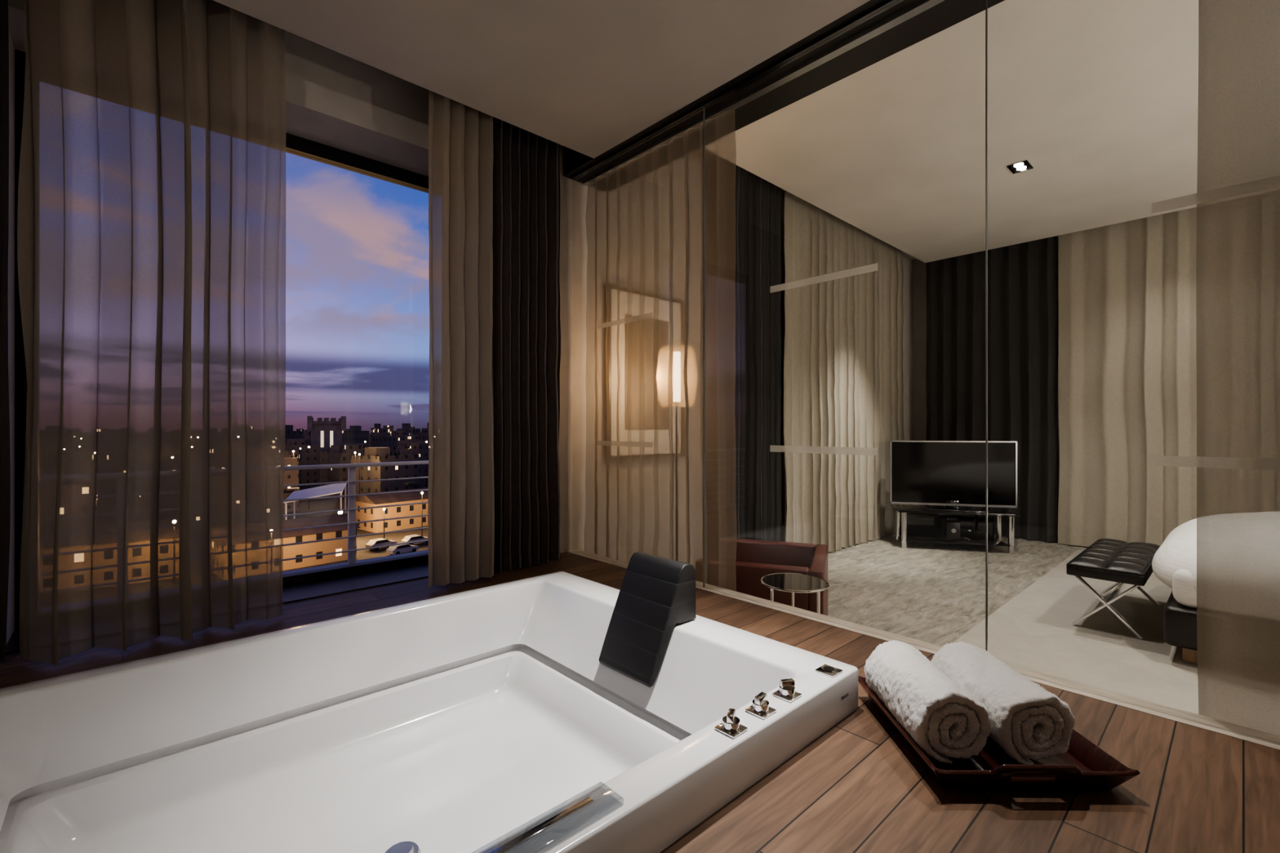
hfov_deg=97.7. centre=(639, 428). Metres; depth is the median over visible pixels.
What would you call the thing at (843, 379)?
curtain
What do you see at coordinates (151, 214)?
curtain
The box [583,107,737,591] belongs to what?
curtain
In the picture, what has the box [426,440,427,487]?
street lamp
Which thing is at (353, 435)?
building
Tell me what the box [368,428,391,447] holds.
building
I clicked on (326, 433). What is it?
stone tower
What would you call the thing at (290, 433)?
building
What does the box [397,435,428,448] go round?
building
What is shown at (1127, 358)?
curtain
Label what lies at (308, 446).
street lamp
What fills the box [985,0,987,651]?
trim
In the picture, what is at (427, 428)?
building
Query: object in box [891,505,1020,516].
shelf
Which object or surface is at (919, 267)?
wall
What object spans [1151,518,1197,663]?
bed
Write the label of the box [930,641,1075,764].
rolled towel
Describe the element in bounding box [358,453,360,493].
street lamp
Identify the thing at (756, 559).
armchair
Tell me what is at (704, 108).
trim
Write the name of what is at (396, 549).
car
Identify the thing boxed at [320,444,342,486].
building
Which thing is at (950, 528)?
speaker
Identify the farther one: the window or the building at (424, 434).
the building at (424, 434)
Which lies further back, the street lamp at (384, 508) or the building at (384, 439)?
the building at (384, 439)
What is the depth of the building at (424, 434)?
259.38 m
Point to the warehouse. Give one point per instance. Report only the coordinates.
(362, 501)
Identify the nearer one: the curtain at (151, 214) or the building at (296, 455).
the curtain at (151, 214)
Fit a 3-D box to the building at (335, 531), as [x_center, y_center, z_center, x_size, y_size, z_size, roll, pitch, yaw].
[-47.153,15.100,74.301,8.800,5.800,15.800,0,0,41]
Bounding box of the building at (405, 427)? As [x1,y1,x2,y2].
[397,423,420,435]
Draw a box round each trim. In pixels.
[568,549,1279,750]
[570,0,903,180]
[702,106,705,587]
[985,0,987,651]
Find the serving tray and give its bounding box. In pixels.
[857,675,1140,790]
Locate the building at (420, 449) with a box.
[395,443,428,488]
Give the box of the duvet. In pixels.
[1151,518,1196,591]
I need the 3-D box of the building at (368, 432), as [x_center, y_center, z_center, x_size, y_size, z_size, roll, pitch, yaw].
[-177.932,8.350,354.090,11.795,19.300,9.914,0,0,-43]
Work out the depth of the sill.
2.75 m
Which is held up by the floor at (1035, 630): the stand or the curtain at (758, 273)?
the stand
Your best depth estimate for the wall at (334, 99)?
2.83 m
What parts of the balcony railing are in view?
post, handrail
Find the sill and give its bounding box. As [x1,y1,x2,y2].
[5,561,428,654]
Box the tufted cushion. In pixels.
[1066,538,1159,577]
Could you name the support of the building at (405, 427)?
on the ground
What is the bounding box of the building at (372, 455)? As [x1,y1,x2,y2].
[350,447,419,497]
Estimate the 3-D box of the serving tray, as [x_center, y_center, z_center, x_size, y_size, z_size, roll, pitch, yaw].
[0.827,0.731,1.381,0.422,0.074,0.470,0,0,1]
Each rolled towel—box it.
[863,640,991,764]
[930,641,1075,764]
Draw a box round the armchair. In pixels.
[735,538,827,615]
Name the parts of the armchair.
armrest, armrest, backrest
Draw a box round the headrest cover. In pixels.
[598,551,695,687]
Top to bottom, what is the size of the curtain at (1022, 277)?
3.295 m
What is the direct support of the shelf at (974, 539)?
attached to the stand
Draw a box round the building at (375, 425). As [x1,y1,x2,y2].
[370,423,380,433]
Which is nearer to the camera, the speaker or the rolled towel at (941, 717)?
the rolled towel at (941, 717)
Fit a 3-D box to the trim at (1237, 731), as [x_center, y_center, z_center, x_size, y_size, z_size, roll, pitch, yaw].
[1.060,1.034,1.909,0.090,0.531,4.360,0,0,-43]
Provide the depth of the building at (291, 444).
174.95 m
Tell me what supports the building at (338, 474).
on the ground
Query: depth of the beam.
2.41 m
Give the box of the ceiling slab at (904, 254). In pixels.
[782,188,918,261]
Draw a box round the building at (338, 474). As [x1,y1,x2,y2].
[328,444,364,497]
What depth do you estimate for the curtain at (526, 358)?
3.08 m
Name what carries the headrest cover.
on the bathtub
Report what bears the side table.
on the floor at (1035, 630)
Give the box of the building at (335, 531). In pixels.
[283,513,360,570]
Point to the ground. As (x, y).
(330, 504)
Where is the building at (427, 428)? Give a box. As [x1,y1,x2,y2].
[422,422,428,432]
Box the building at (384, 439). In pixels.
[371,429,404,451]
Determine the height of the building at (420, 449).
13.490 m
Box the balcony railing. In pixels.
[283,460,428,564]
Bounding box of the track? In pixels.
[582,0,944,186]
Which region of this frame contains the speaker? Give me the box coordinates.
[942,520,959,538]
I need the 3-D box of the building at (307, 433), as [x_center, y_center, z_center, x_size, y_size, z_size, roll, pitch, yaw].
[-149.963,8.169,260.738,9.328,19.662,11.098,0,0,-43]
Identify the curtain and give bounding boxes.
[0,0,10,660]
[17,0,285,665]
[427,89,494,587]
[491,116,560,572]
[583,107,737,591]
[734,164,782,541]
[782,190,904,554]
[926,235,1057,542]
[1057,207,1196,546]
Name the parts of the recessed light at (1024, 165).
bulb, bulb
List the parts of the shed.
post, post, post, post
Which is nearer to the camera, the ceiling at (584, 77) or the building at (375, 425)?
the ceiling at (584, 77)
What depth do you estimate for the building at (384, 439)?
233.48 m
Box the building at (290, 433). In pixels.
[284,425,303,439]
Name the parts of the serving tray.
handle, handle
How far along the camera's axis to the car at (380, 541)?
82.56 m
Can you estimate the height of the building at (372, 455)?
13.444 m
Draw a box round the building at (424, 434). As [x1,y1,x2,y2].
[417,431,428,439]
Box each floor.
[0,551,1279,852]
[283,550,428,574]
[827,533,1198,714]
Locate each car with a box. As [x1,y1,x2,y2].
[365,537,397,551]
[386,542,418,555]
[400,534,427,545]
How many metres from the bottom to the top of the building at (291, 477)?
13.053 m
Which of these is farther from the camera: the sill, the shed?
the shed
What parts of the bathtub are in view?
valve knob, valve knob, valve knob, control plate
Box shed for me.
[283,480,347,519]
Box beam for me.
[563,0,1004,182]
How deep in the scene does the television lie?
5.63 m
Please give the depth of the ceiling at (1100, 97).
3.69 m
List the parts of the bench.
leg, leg, seat frame, leg, leg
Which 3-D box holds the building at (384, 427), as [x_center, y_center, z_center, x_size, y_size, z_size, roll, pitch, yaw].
[-148.524,8.267,332.914,12.800,19.465,10.759,0,0,-43]
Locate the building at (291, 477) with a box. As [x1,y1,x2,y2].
[283,457,299,513]
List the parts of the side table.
leg, leg, leg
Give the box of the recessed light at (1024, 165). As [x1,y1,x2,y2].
[1006,159,1033,173]
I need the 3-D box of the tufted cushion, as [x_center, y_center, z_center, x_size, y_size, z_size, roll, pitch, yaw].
[3.053,0.801,3.570,1.070,0.042,0.350,0,0,-43]
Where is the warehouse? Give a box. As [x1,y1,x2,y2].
[355,487,428,533]
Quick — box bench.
[1066,538,1159,639]
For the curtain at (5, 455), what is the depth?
1.82 m
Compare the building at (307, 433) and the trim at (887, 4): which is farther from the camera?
the building at (307, 433)
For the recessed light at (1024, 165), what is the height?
0.008 m
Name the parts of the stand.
leg, leg, panel, leg, leg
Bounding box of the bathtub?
[0,571,857,852]
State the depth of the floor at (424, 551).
4.16 m
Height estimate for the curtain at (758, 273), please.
3.294 m
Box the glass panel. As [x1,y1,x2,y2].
[1195,0,1279,736]
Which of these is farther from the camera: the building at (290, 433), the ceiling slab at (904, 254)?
the building at (290, 433)
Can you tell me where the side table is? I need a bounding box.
[760,573,829,613]
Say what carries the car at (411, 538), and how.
on the ground
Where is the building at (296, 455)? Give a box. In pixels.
[284,450,299,490]
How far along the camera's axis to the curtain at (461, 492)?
2.73 m
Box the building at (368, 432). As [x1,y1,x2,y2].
[360,426,369,444]
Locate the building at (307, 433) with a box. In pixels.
[304,431,311,439]
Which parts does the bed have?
mattress, leg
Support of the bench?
on the floor at (1035, 630)
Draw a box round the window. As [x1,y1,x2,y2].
[14,48,428,629]
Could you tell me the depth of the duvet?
2.95 m
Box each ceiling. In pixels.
[213,0,870,158]
[735,0,1198,262]
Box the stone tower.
[284,415,368,477]
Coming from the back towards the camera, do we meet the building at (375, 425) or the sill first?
the building at (375, 425)
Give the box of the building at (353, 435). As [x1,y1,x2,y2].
[342,425,367,443]
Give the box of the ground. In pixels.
[283,477,428,571]
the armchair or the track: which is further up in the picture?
the track
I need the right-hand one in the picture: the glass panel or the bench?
the glass panel
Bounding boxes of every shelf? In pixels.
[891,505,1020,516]
[900,533,1009,546]
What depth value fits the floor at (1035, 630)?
3.68 m
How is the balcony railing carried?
on the floor at (424, 551)
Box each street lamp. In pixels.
[307,446,310,510]
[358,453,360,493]
[382,507,385,538]
[421,491,423,536]
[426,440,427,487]
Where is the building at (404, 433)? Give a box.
[396,431,417,439]
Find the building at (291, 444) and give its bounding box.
[284,439,319,486]
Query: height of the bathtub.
0.432 m
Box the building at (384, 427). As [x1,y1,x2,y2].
[382,425,396,433]
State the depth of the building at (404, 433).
267.03 m
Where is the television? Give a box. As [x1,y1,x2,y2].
[889,440,1017,512]
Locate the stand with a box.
[891,505,1020,554]
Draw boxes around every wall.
[6,0,913,644]
[913,235,1059,539]
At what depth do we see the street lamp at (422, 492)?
93.12 m

